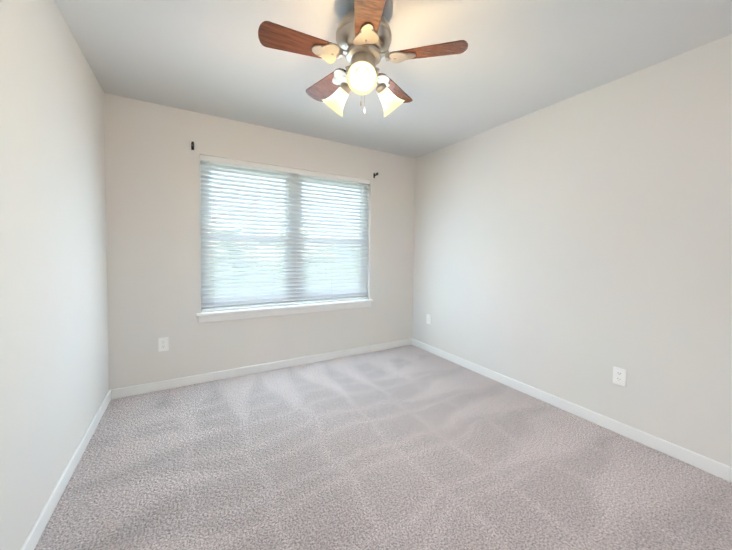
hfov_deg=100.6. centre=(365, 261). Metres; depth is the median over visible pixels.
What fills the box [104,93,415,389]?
wall
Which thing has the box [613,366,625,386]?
electrical outlet
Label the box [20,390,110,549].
baseboard
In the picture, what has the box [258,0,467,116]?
ceiling fan
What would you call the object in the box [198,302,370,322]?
apron
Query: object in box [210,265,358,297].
ground
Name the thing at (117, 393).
baseboard
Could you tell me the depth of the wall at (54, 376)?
1.39 m
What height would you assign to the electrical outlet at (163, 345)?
0.116 m
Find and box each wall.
[0,0,108,549]
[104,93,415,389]
[412,34,731,466]
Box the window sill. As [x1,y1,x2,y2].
[196,299,372,316]
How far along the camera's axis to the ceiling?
1.89 m
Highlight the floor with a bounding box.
[34,345,731,549]
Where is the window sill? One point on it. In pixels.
(234, 311)
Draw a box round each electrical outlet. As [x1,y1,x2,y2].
[158,337,168,351]
[426,314,430,324]
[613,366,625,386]
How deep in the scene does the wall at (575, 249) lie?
2.17 m
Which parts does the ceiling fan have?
blade, blade, lamp shade, arm, lamp shade, bulb, arm, blade, arm, lamp shade, blade, blade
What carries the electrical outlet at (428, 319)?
attached to the wall at (575, 249)
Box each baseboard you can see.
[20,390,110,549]
[111,339,411,399]
[412,339,731,482]
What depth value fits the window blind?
3.13 m
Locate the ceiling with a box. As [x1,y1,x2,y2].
[54,0,731,158]
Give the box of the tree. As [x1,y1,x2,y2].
[209,212,358,282]
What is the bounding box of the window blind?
[200,154,369,311]
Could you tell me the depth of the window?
3.24 m
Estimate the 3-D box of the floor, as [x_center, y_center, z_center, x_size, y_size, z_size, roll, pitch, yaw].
[0.399,1.246,1.310,3.420,0.100,4.800,0,2,-30]
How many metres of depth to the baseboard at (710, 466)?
2.16 m
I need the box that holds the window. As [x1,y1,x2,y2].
[200,160,366,308]

